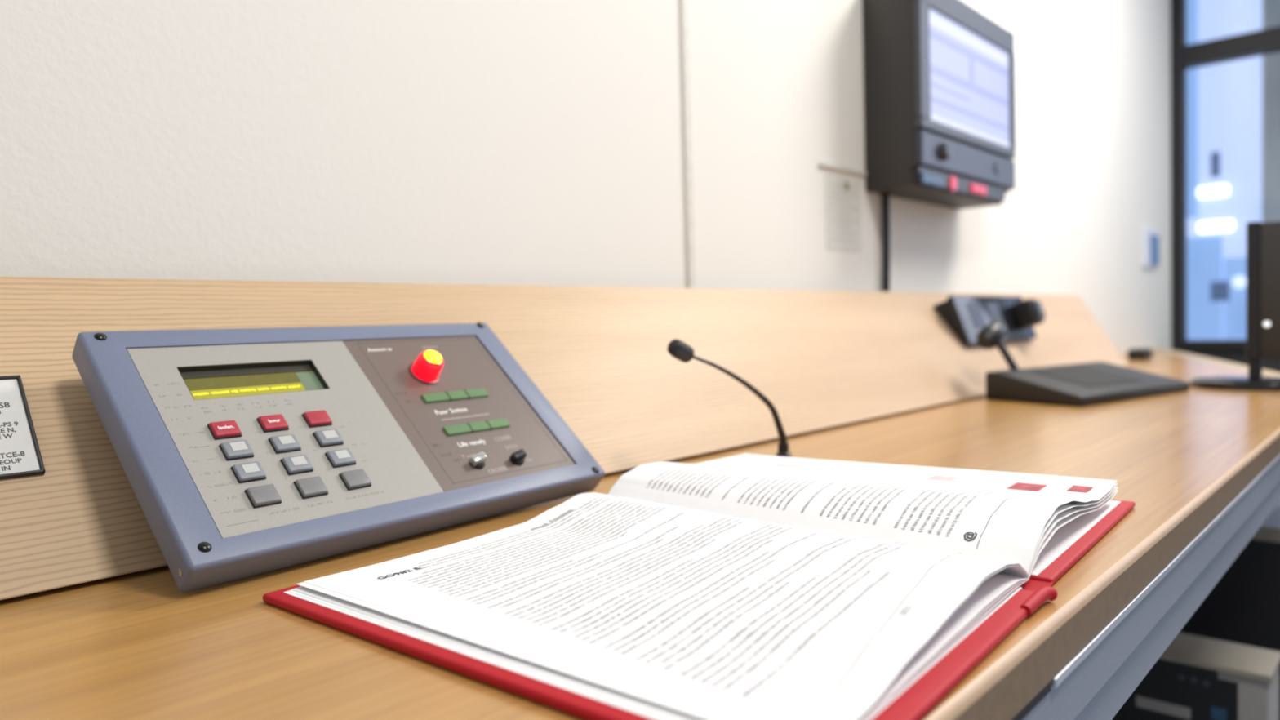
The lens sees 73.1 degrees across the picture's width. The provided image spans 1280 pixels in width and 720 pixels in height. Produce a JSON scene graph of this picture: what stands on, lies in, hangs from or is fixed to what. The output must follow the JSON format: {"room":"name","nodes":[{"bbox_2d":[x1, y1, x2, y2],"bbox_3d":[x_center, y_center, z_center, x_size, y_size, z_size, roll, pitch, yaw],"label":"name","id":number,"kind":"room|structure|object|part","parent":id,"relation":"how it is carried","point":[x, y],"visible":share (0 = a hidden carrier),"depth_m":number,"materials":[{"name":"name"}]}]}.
{"room":"control room","nodes":[
{"label":"control room","id":0,"kind":"room"},
{"bbox_2d":[0,0,1171,353],"bbox_3d":[0.247,-0.527,1.519,0.120,2.790,5.820,1,3,43],"label":"wall","id":1,"kind":"structure","parent":0,"point":[477,142],"depth_m":1.03,"materials":[{"name":"white paint"}]},
{"bbox_2d":[680,0,695,288],"bbox_3d":[0.062,-0.534,1.227,0.004,2.740,0.015,1,3,43],"label":"trim","id":2,"kind":"structure","parent":1,"relation":"attached to","point":[683,3],"depth_m":1.23,"materials":[{"name":"white paint"}]},
{"bbox_2d":[817,161,866,176],"bbox_3d":[0.368,-0.345,1.560,0.006,0.008,0.164,1,3,43],"label":"wall ledge","id":3,"kind":"object","parent":1,"relation":"attached to","point":[823,164],"visible":1,"depth_m":1.55,"materials":[{"name":"white"}]},
{"bbox_2d":[824,173,861,252],"bbox_3d":[0.370,-0.266,1.567,0.002,0.133,0.126,1,3,43],"label":"notice","id":4,"kind":"object","parent":1,"relation":"attached to","point":[842,194],"visible":1,"depth_m":1.56,"materials":[{"name":"paper"}]},
{"bbox_2d":[881,193,889,291],"bbox_3d":[0.476,-0.129,1.671,0.014,0.383,0.026,1,3,43],"label":"cable","id":5,"kind":"object","parent":1,"relation":"attached to","point":[885,197],"visible":0.62,"depth_m":1.66,"materials":[{"name":"black plastic"}]},
{"bbox_2d":[862,0,1016,208],"bbox_3d":[0.628,-0.518,1.751,0.127,0.379,0.480,1,3,43],"label":"wall monitor","id":6,"kind":"object","parent":1,"relation":"attached to","point":[940,75],"visible":1,"depth_m":1.62,"materials":[{"name":"plastic"}]},
{"bbox_3d":[0.571,-0.390,1.609,0.015,0.034,0.034,1,3,43],"label":"knob","id":7,"kind":"part","parent":6,"relation":"part of","materials":[{"name":"plastic"}]},
{"bbox_3d":[0.753,-0.403,1.814,0.004,0.028,0.028,1,3,43],"label":"knob","id":8,"kind":"part","parent":6,"relation":"part of","materials":[{"name":"grey plastic"}]},
{"bbox_2d":[1141,226,1159,268],"bbox_3d":[1.880,-0.415,3.194,0.018,0.148,0.263,1,3,43],"label":"wall switch","id":9,"kind":"object","parent":1,"relation":"attached to","point":[1149,237],"visible":1,"depth_m":3.18,"materials":[{"name":"white plastic"}]},
{"bbox_2d":[1176,350,1279,373],"bbox_3d":[3.495,0.353,2.468,3.391,0.770,0.120,1,3,43],"label":"wall","id":10,"kind":"structure","parent":0,"point":[1238,357],"depth_m":3.41,"materials":[{"name":"white paint"}]},
{"bbox_2d":[1170,0,1279,350],"bbox_3d":[3.422,-1.038,2.372,3.391,2.020,0.080,1,3,43],"label":"window","id":11,"kind":"structure","parent":10,"relation":"in","point":[1184,56],"depth_m":3.48,"materials":[{"name":"black plastic"}]},
{"bbox_3d":[2.846,-0.624,2.931,1.709,1.102,0.004,1,3,43],"label":"pane","id":12,"kind":"part","parent":11,"relation":"part of","materials":[{"name":"clear glass"}]},
{"bbox_3d":[1.537,0.858,0.345,3.391,0.050,5.700,1,3,43],"label":"floor","id":13,"kind":"structure","parent":0,"visible":0},
{"bbox_2d":[0,346,1279,719],"bbox_3d":[0.797,0.432,1.554,0.658,0.740,4.420,1,3,43],"label":"desk","id":14,"kind":"object","parent":13,"relation":"on","point":[1199,468],"visible":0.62,"depth_m":0.50,"materials":[{"name":"brown wood"}]},
{"bbox_2d":[71,322,604,592],"bbox_3d":[-0.209,0.049,0.675,0.167,0.154,0.358,0,3,39],"label":"panel","id":15,"kind":"object","parent":14,"relation":"on","point":[243,452],"visible":1,"depth_m":0.62,"materials":[{"name":"blue plastic"}]},
{"bbox_2d":[180,364,312,378],"bbox_3d":[-0.290,0.008,0.638,0.100,0.001,0.007,-4,45,-51],"label":"display screen","id":16,"kind":"object","parent":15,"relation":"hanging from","point":[280,369],"depth_m":0.64,"materials":[{"name":"black glass"}]},
{"bbox_2d":[408,350,444,384],"bbox_3d":[-0.182,0.006,0.736,0.030,0.030,0.028,1,3,43],"label":"button","id":17,"kind":"object","parent":15,"relation":"attached to","point":[425,366],"depth_m":0.73,"materials":[{"name":"red plastic"}]},
{"bbox_2d":[469,452,487,469],"bbox_3d":[-0.129,0.080,0.683,0.012,0.013,0.014,1,3,43],"label":"toggle switch","id":18,"kind":"object","parent":15,"relation":"attached to","point":[477,460],"depth_m":0.68,"materials":[{"name":"silver metal"}]},
{"bbox_2d":[510,448,526,465],"bbox_3d":[-0.101,0.080,0.712,0.012,0.013,0.014,1,3,43],"label":"toggle switch","id":19,"kind":"object","parent":15,"relation":"attached to","point":[517,456],"depth_m":0.71,"materials":[{"name":"black plastic"}]},
{"bbox_2d":[0,275,1126,599],"bbox_3d":[0.227,-0.008,1.256,0.173,0.196,3.254,1,3,43],"label":"board","id":20,"kind":"object","parent":14,"relation":"on","point":[599,356],"visible":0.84,"depth_m":0.93,"materials":[{"name":"brown wood"}]},
{"bbox_2d":[0,374,45,479],"bbox_3d":[-0.441,0.044,0.512,0.052,0.062,0.135,1,3,43],"label":"plaque","id":21,"kind":"object","parent":20,"relation":"attached to","point":[20,455],"visible":1,"depth_m":0.55,"materials":[{"name":"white plastic"}]},
{"bbox_2d":[933,295,1045,345],"bbox_3d":[0.745,-0.086,1.801,0.113,0.097,0.385,1,3,43],"label":"panel","id":22,"kind":"object","parent":20,"relation":"attached to","point":[966,315],"visible":0.88,"depth_m":1.78,"materials":[{"name":"black plastic"}]},
{"bbox_2d":[966,302,986,328],"bbox_3d":[0.672,-0.089,1.721,0.002,0.055,0.060,-26,-15,41],"label":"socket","id":23,"kind":"object","parent":22,"relation":"attached to","point":[975,310],"depth_m":1.72,"materials":[{"name":"grey plastic"}]},
{"bbox_2d":[985,302,1004,323],"bbox_3d":[0.740,-0.094,1.795,0.002,0.055,0.060,-26,-15,41],"label":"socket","id":24,"kind":"object","parent":22,"relation":"attached to","point":[994,312],"depth_m":1.79,"materials":[{"name":"grey plastic"}]},
{"bbox_2d":[262,453,1135,719],"bbox_3d":[0.085,0.107,0.565,0.354,0.034,0.507,0,3,39],"label":"open book","id":25,"kind":"object","parent":14,"relation":"on","point":[744,586],"visible":1,"depth_m":0.44,"materials":[{"name":"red paper"}]},
{"bbox_2d":[925,475,959,480],"bbox_3d":[0.242,0.095,0.691,0.020,0.001,0.020,0,3,39],"label":"picture","id":26,"kind":"object","parent":25,"relation":"on","point":[928,477],"depth_m":0.69},
{"bbox_2d":[1006,482,1047,491],"bbox_3d":[0.290,0.095,0.647,0.022,0.001,0.028,0,3,39],"label":"picture","id":27,"kind":"object","parent":25,"relation":"on","point":[1011,486],"depth_m":0.65},
{"bbox_2d":[1066,484,1093,493],"bbox_3d":[0.322,0.094,0.632,0.014,0.001,0.022,0,3,39],"label":"picture","id":28,"kind":"object","parent":25,"relation":"on","point":[1070,488],"depth_m":0.63},
{"bbox_2d":[666,338,791,457],"bbox_3d":[0.096,0.043,0.882,0.017,0.134,0.194,1,3,43],"label":"gooseneck microphone","id":29,"kind":"object","parent":14,"relation":"on","point":[678,349],"visible":0.99,"depth_m":0.89,"materials":[{"name":"black plastic"}]},
{"bbox_2d":[976,320,1190,406],"bbox_3d":[0.793,-0.006,1.540,0.401,0.137,0.205,-3,3,-35],"label":"console","id":30,"kind":"object","parent":14,"relation":"on","point":[1086,384],"visible":1,"depth_m":1.49,"materials":[{"name":"black plastic"}]},
{"bbox_2d":[1030,364,1142,386],"bbox_3d":[0.793,0.028,1.532,0.198,0.024,0.115,-3,3,-35],"label":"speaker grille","id":31,"kind":"object","parent":30,"relation":"attached to","point":[1082,375],"depth_m":1.52,"materials":[{"name":"grey metal"}]},
{"bbox_2d":[1127,348,1152,359],"bbox_3d":[1.504,-0.018,2.595,0.050,0.032,0.090,1,3,43],"label":"power adapter","id":32,"kind":"object","parent":14,"relation":"on","point":[1134,353],"visible":1,"depth_m":2.56,"materials":[{"name":"black plastic"}]},
{"bbox_3d":[0.365,0.178,0.628,0.038,0.074,2.500,1,3,43],"label":"rail","id":33,"kind":"part","parent":14,"relation":"part of","materials":[{"name":"metal"}]},
{"bbox_2d":[1189,221,1279,391],"bbox_3d":[1.281,-0.099,1.447,0.615,0.304,0.150,1,3,43],"label":"monitor","id":34,"kind":"object","parent":14,"relation":"on","point":[1263,238],"visible":1,"depth_m":1.57,"materials":[{"name":"black plastic"}]},
{"bbox_2d":[1263,320,1270,327],"bbox_3d":[1.141,-0.065,1.569,0.011,0.011,0.002,1,3,43],"label":"light","id":35,"kind":"object","parent":34,"relation":"attached to","point":[1266,323],"depth_m":1.57,"materials":[{"name":"white"}]},
{"bbox_2d":[1111,632,1279,719],"bbox_3d":[0.678,0.606,1.287,0.441,0.422,0.107,1,3,43],"label":"equipment box","id":36,"kind":"object","parent":13,"relation":"on","point":[1196,677],"visible":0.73,"depth_m":1.15,"materials":[{"name":"black plastic"}]},
{"bbox_3d":[0.680,0.559,1.214,0.267,0.283,0.004,1,3,43],"label":"port panel","id":37,"kind":"part","parent":36,"relation":"part of","materials":[{"name":"black plastic"}]},
{"bbox_3d":[0.668,0.412,1.215,0.245,0.012,0.004,1,3,43],"label":"port panel","id":38,"kind":"part","parent":36,"relation":"part of","materials":[{"name":"black plastic"}]},
{"bbox_2d":[1179,502,1279,719],"bbox_3d":[1.276,0.533,1.800,0.660,0.491,0.531,1,3,43],"label":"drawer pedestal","id":39,"kind":"object","parent":13,"relation":"on","point":[1242,607],"visible":0.02,"depth_m":1.59,"materials":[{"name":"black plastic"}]},
{"label":"outside","id":40,"kind":"structure","parent":0,"visible":0},
{"bbox_2d":[1262,0,1279,222],"bbox_3d":[3.205,-1.318,3.472,1.105,3.940,0.330,1,3,43],"label":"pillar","id":41,"kind":"structure","parent":40,"point":[1271,8],"depth_m":3.72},
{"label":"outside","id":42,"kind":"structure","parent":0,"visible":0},
{"bbox_2d":[1186,0,1262,340],"bbox_3d":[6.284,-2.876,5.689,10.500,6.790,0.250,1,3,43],"label":"window pane","id":43,"kind":"structure","parent":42,"point":[1224,100],"depth_m":7.06,"materials":[{"name":"blue glass"}]},
{"bbox_3d":[4.546,-2.334,7.183,0.170,2.300,0.040,1,3,43],"label":"glass","id":44,"kind":"part","parent":43,"relation":"part of","materials":[{"name":"blue glass"}]},
{"bbox_3d":[4.681,-0.287,7.212,0.320,1.480,0.040,1,3,43],"label":"glass","id":45,"kind":"part","parent":43,"relation":"part of","materials":[{"name":"blue glass"}]},
{"bbox_2d":[1198,184,1228,198],"bbox_3d":[4.707,-1.384,7.083,0.199,0.084,0.084,1,3,43],"label":"lamp","id":46,"kind":"object","parent":43,"relation":"attached to","point":[1220,190],"visible":1,"depth_m":7.05,"materials":[{"name":"white"}]},
{"bbox_3d":[4.724,-1.604,7.082,0.060,0.200,0.039,1,3,43],"label":"glass","id":47,"kind":"part","parent":43,"relation":"part of","materials":[{"name":"blue glass"}]},
{"bbox_2d":[1198,219,1233,232],"bbox_3d":[4.728,-1.097,7.084,0.234,0.084,0.084,1,3,43],"label":"lamp","id":48,"kind":"object","parent":43,"relation":"attached to","point":[1223,225],"visible":1,"depth_m":7.06,"materials":[{"name":"white"}]},
{"bbox_3d":[4.776,-0.565,7.098,0.130,0.160,0.049,1,3,43],"label":"glass","id":49,"kind":"part","parent":43,"relation":"part of","materials":[{"name":"blue glass"}]},
{"bbox_3d":[4.889,-0.190,7.027,0.220,1.290,0.040,1,3,43],"label":"glass","id":50,"kind":"part","parent":43,"relation":"part of","materials":[{"name":"blue glass"}]},
{"bbox_2d":[1231,275,1246,288],"bbox_3d":[4.855,-0.632,6.987,0.100,0.100,0.100,1,3,43],"label":"globe lamp","id":51,"kind":"object","parent":43,"relation":"attached to","point":[1239,282],"visible":0.99,"depth_m":6.96,"materials":[{"name":"white glass"}]}
]}

